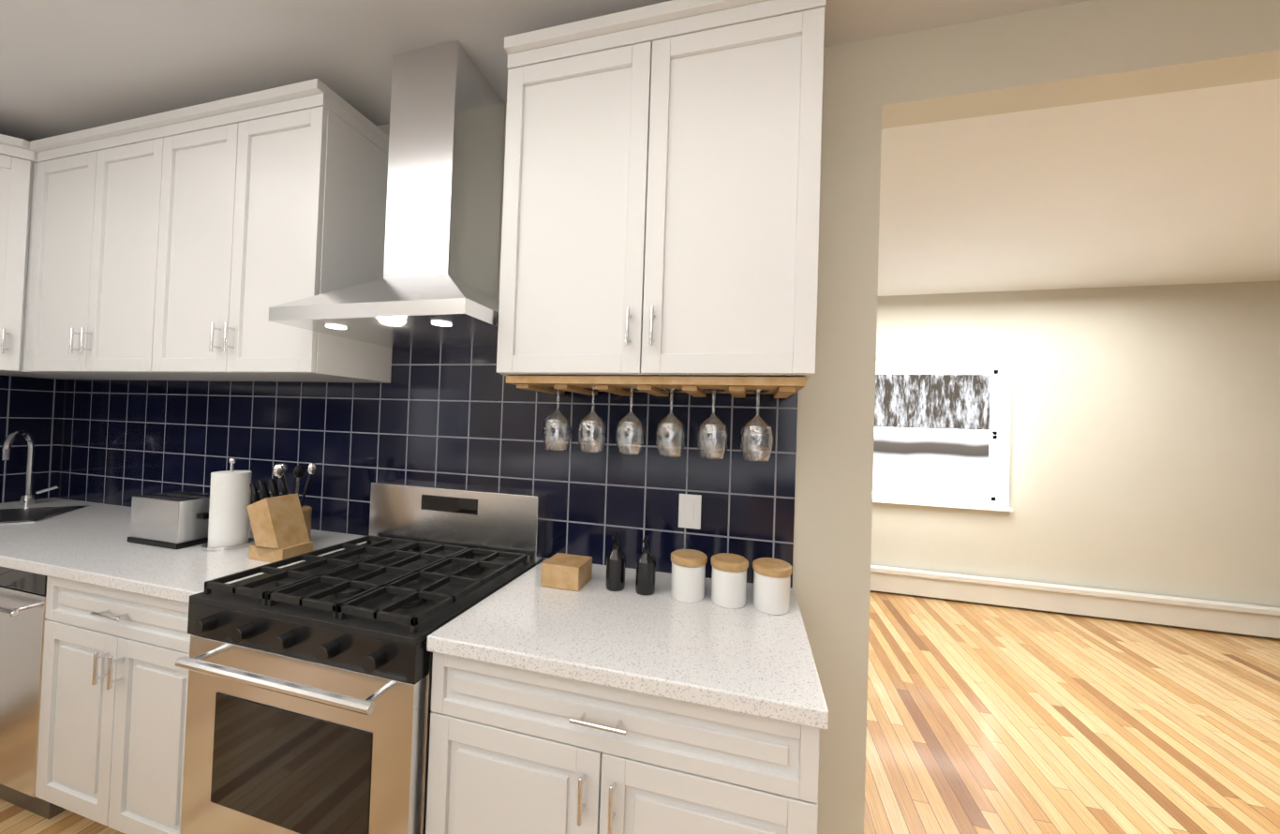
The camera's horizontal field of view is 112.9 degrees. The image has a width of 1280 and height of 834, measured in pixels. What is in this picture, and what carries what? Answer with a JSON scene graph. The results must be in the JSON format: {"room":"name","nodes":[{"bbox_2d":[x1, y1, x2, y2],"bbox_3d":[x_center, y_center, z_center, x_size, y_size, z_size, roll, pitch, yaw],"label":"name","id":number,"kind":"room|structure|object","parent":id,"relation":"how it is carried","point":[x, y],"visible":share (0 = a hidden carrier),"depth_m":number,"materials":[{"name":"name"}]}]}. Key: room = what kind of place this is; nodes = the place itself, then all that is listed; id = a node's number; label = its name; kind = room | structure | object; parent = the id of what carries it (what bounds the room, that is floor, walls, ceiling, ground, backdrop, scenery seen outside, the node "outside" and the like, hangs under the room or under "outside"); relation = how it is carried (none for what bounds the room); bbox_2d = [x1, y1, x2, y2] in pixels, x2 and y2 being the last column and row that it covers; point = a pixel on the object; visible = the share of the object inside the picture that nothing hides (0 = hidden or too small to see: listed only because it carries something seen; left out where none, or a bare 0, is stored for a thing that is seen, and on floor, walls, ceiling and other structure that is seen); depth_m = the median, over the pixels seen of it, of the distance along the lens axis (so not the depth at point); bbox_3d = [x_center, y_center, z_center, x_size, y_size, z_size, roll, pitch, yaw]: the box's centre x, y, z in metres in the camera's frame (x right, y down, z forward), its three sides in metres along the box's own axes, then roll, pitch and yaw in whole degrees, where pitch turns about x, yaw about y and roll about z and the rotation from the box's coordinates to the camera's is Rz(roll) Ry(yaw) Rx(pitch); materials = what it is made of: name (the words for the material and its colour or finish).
{"room":"kitchen","nodes":[
{"label":"kitchen","id":0,"kind":"room"},
{"bbox_2d":[0,374,59,503],"bbox_3d":[-4.377,-0.096,-1.359,0.120,2.750,8.120,2,-1,15],"label":"wall","id":1,"kind":"structure","parent":0,"point":[30,377],"depth_m":2.34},
{"bbox_2d":[0,374,56,503],"bbox_3d":[-3.561,0.102,1.564,0.005,0.677,1.770,2,-1,15],"label":"tile backsplash","id":2,"kind":"structure","parent":1,"relation":"attached to","point":[26,404],"depth_m":2.32,"materials":[{"name":"blue tile"}]},
{"bbox_2d":[0,0,1090,141],"bbox_3d":[1.069,-1.318,-0.023,9.920,0.100,2.870,2,-1,15],"label":"ceiling","id":3,"kind":"structure","parent":0,"point":[68,66],"depth_m":1.50,"materials":[{"name":"white paint"}]},
{"bbox_2d":[0,590,1279,833],"bbox_3d":[-1.659,1.434,-0.506,14.800,0.100,11.200,2,-1,15],"label":"floor","id":4,"kind":"structure","parent":0,"point":[984,718],"depth_m":2.13,"materials":[{"name":"brown wood"}]},
{"bbox_2d":[0,566,65,818],"bbox_3d":[-2.245,0.966,1.785,0.585,0.868,0.660,2,-1,15],"label":"dishwasher","id":5,"kind":"object","parent":4,"relation":"on","point":[22,602],"visible":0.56,"depth_m":1.47,"materials":[{"name":"silver metal"}]},
{"bbox_2d":[35,576,190,833],"bbox_3d":[-1.593,0.984,1.627,0.750,0.870,0.653,2,-1,15],"label":"base cabinet","id":6,"kind":"object","parent":4,"relation":"on","point":[112,720],"visible":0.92,"depth_m":1.34,"materials":[{"name":"white wood"}]},
{"bbox_2d":[175,480,546,833],"bbox_3d":[-0.850,0.861,1.398,0.776,1.160,0.718,2,-1,15],"label":"range","id":7,"kind":"object","parent":4,"relation":"on","point":[308,702],"visible":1,"depth_m":1.14,"materials":[{"name":"silver metal"}]},
{"bbox_2d":[425,652,819,833],"bbox_3d":[-0.022,1.031,1.220,0.900,0.870,0.653,2,-1,15],"label":"base cabinet","id":8,"kind":"object","parent":4,"relation":"on","point":[513,751],"visible":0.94,"depth_m":0.94,"materials":[{"name":"white wood"}]},
{"bbox_2d":[426,558,828,729],"bbox_3d":[-0.002,0.575,1.234,0.914,0.038,0.637,2,-1,15],"label":"countertop","id":9,"kind":"structure","parent":8,"relation":"on","point":[749,658],"depth_m":1.04,"materials":[{"name":"white stone"}]},
{"bbox_2d":[540,552,592,591],"bbox_3d":[-0.241,0.512,1.413,0.130,0.075,0.120,2,-1,15],"label":"box","id":10,"kind":"object","parent":9,"relation":"on","point":[568,572],"visible":1,"depth_m":1.36,"materials":[{"name":"brown wood"}]},
{"bbox_2d":[605,532,625,591],"bbox_3d":[-0.078,0.465,1.382,0.064,0.180,0.064,2,-1,-30],"label":"soap bottle","id":11,"kind":"object","parent":9,"relation":"on","point":[616,559],"depth_m":1.36,"materials":[{"name":"black glass"}]},
{"bbox_2d":[635,535,655,595],"bbox_3d":[0.019,0.468,1.357,0.064,0.180,0.064,2,-1,-30],"label":"soap bottle","id":12,"kind":"object","parent":9,"relation":"on","point":[646,571],"depth_m":1.33,"materials":[{"name":"black glass"}]},
{"bbox_2d":[670,549,792,614],"bbox_3d":[0.273,0.499,1.301,0.364,0.133,0.112,2,-1,15],"label":"canisters","id":13,"kind":"object","parent":9,"relation":"on","point":[771,584],"visible":1,"depth_m":1.26,"materials":[{"name":"white ceramic"}]},
{"bbox_3d":[-3.025,0.939,1.846,0.945,0.870,0.945,2,-1,15],"label":"base cabinet","id":14,"kind":"object","parent":4,"relation":"on","visible":0},
{"bbox_2d":[0,497,366,603],"bbox_3d":[-2.362,0.503,1.670,2.291,0.038,0.975,2,-1,15],"label":"countertop","id":15,"kind":"structure","parent":14,"relation":"on","point":[91,544],"depth_m":1.49,"materials":[{"name":"white stone"}]},
{"bbox_2d":[0,430,59,505],"bbox_3d":[-3.191,0.265,2.213,0.158,0.396,0.207,2,-1,15],"label":"faucet","id":16,"kind":"object","parent":15,"relation":"on","point":[28,498],"visible":1,"depth_m":2.24,"materials":[{"name":"silver metal"}]},
{"bbox_2d":[0,505,90,524],"bbox_3d":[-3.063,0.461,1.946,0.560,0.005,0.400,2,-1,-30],"label":"sink","id":17,"kind":"object","parent":15,"relation":"in","point":[22,515],"visible":1,"depth_m":2.04,"materials":[{"name":"silver metal"}]},
{"bbox_2d":[127,491,209,549],"bbox_3d":[-1.860,0.409,1.725,0.295,0.183,0.170,2,-1,15],"label":"toaster","id":18,"kind":"object","parent":15,"relation":"on","point":[176,520],"visible":0.77,"depth_m":1.66,"materials":[{"name":"silver metal"}]},
{"bbox_2d":[201,457,253,550],"bbox_3d":[-1.619,0.334,1.680,0.150,0.347,0.150,2,-1,15],"label":"paper towel","id":19,"kind":"object","parent":15,"relation":"on","point":[230,502],"visible":1,"depth_m":1.64,"materials":[{"name":"white paper"}]},
{"bbox_2d":[246,476,313,562],"bbox_3d":[-1.335,0.373,1.575,0.196,0.285,0.110,2,-1,15],"label":"knife block","id":20,"kind":"object","parent":15,"relation":"on","point":[278,526],"visible":0.96,"depth_m":1.54,"materials":[{"name":"brown wood"}]},
{"bbox_2d":[272,461,317,540],"bbox_3d":[-1.401,0.352,1.738,0.144,0.327,0.131,2,-1,15],"label":"utensil crock","id":21,"kind":"object","parent":15,"relation":"on","point":[280,470],"visible":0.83,"depth_m":1.72,"materials":[{"name":"brown wood"}]},
{"bbox_2d":[55,0,1279,833],"bbox_3d":[-0.852,0.072,1.860,14.500,2.750,0.120,2,-1,15],"label":"wall","id":22,"kind":"structure","parent":0,"point":[1093,51],"depth_m":1.39,"materials":[{"name":"beige paint"}]},
{"bbox_2d":[0,133,121,379],"bbox_3d":[-3.086,-0.740,2.074,0.615,1.050,0.615,2,-1,15],"label":"upper cabinet","id":23,"kind":"object","parent":22,"relation":"attached to","point":[19,163],"visible":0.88,"depth_m":1.93,"materials":[{"name":"white wood"}]},
{"bbox_2d":[26,116,217,380],"bbox_3d":[-2.316,-0.698,2.011,0.901,1.015,0.350,2,-1,15],"label":"upper cabinet","id":24,"kind":"object","parent":22,"relation":"attached to","point":[98,266],"depth_m":1.84,"materials":[{"name":"white wood"}]},
{"bbox_2d":[157,86,391,382],"bbox_3d":[-1.555,-0.675,1.814,0.901,1.015,0.350,2,-1,15],"label":"upper cabinet","id":25,"kind":"object","parent":22,"relation":"attached to","point":[194,243],"depth_m":1.63,"materials":[{"name":"white wood"}]},
{"bbox_2d":[267,40,504,348],"bbox_3d":[-0.773,-0.797,1.536,0.740,1.009,0.491,2,-1,15],"label":"range hood","id":26,"kind":"object","parent":22,"relation":"attached to","point":[436,286],"visible":0.96,"depth_m":1.49,"materials":[{"name":"silver metal"}]},
{"bbox_2d":[52,346,797,588],"bbox_3d":[-1.403,0.044,1.937,3.991,0.949,0.005,2,-1,15],"label":"tile backsplash","id":27,"kind":"structure","parent":22,"relation":"attached to","point":[468,417],"depth_m":1.78,"materials":[{"name":"blue tile"}]},
{"bbox_2d":[678,493,701,529],"bbox_3d":[0.178,0.337,1.515,0.080,0.120,0.008,2,-1,15],"label":"light switch","id":28,"kind":"object","parent":27,"relation":"attached to","point":[689,511],"visible":1,"depth_m":1.51,"materials":[{"name":"white plastic"}]},
{"bbox_2d":[496,0,826,398],"bbox_3d":[0.057,-0.624,1.379,0.940,1.092,0.383,2,-1,15],"label":"upper cabinet","id":29,"kind":"object","parent":22,"relation":"attached to","point":[661,210],"visible":0.98,"depth_m":1.22,"materials":[{"name":"white wood"}]},
{"bbox_2d":[542,386,571,450],"bbox_3d":[-0.287,0.007,1.478,0.100,0.215,0.097,2,-1,15],"label":"hanging wine glass","id":30,"kind":"object","parent":29,"relation":"hanging from","point":[560,416],"visible":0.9,"depth_m":1.46,"materials":[{"name":"clear glass"}]},
{"bbox_2d":[577,387,607,452],"bbox_3d":[-0.161,0.010,1.446,0.100,0.215,0.097,2,-1,15],"label":"hanging wine glass","id":31,"kind":"object","parent":29,"relation":"hanging from","point":[589,415],"visible":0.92,"depth_m":1.43,"materials":[{"name":"clear glass"}]},
{"bbox_2d":[615,387,644,454],"bbox_3d":[-0.031,0.014,1.412,0.100,0.215,0.097,2,-1,15],"label":"hanging wine glass","id":32,"kind":"object","parent":29,"relation":"hanging from","point":[626,420],"visible":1,"depth_m":1.39,"materials":[{"name":"clear glass"}]},
{"bbox_2d":[654,388,685,456],"bbox_3d":[0.100,0.018,1.378,0.100,0.215,0.097,2,-1,15],"label":"hanging wine glass","id":33,"kind":"object","parent":29,"relation":"hanging from","point":[665,420],"visible":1,"depth_m":1.36,"materials":[{"name":"clear glass"}]},
{"bbox_2d":[697,388,729,459],"bbox_3d":[0.231,0.022,1.344,0.100,0.215,0.097,2,-1,15],"label":"hanging wine glass","id":34,"kind":"object","parent":29,"relation":"hanging from","point":[721,424],"visible":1,"depth_m":1.32,"materials":[{"name":"clear glass"}]},
{"bbox_2d":[740,389,773,461],"bbox_3d":[0.361,0.026,1.310,0.100,0.215,0.097,2,-1,15],"label":"hanging wine glass","id":35,"kind":"object","parent":29,"relation":"hanging from","point":[766,425],"visible":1,"depth_m":1.29,"materials":[{"name":"clear glass"}]},
{"bbox_2d":[870,280,1279,607],"bbox_3d":[3.031,0.257,3.746,7.920,2.700,0.120,2,-1,15],"label":"wall","id":36,"kind":"structure","parent":0,"point":[1144,455],"depth_m":3.45,"materials":[{"name":"beige paint"}]},
{"bbox_2d":[872,360,1013,512],"bbox_3d":[2.421,0.138,3.849,1.590,1.290,0.110,2,-1,15],"label":"window","id":37,"kind":"structure","parent":36,"relation":"in","point":[1001,504],"depth_m":3.72,"materials":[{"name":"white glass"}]},
{"bbox_2d":[870,565,1279,638],"bbox_3d":[3.212,1.486,3.549,5.800,0.210,0.086,2,-1,15],"label":"baseboard heater","id":38,"kind":"object","parent":36,"relation":"attached to","point":[1248,619],"visible":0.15,"depth_m":3.42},
{"bbox_2d":[877,78,1279,296],"bbox_3d":[2.753,-1.172,2.509,7.920,0.100,2.880,2,-1,15],"label":"ceiling","id":39,"kind":"structure","parent":0,"point":[1179,187],"depth_m":2.20,"materials":[{"name":"white paint"}]},
{"label":"outside","id":40,"kind":"structure","parent":0,"visible":0},
{"bbox_2d":[872,374,990,495],"bbox_3d":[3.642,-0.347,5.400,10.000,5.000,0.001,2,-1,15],"label":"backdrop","id":41,"kind":"structure","parent":40,"point":[946,465],"depth_m":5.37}
]}

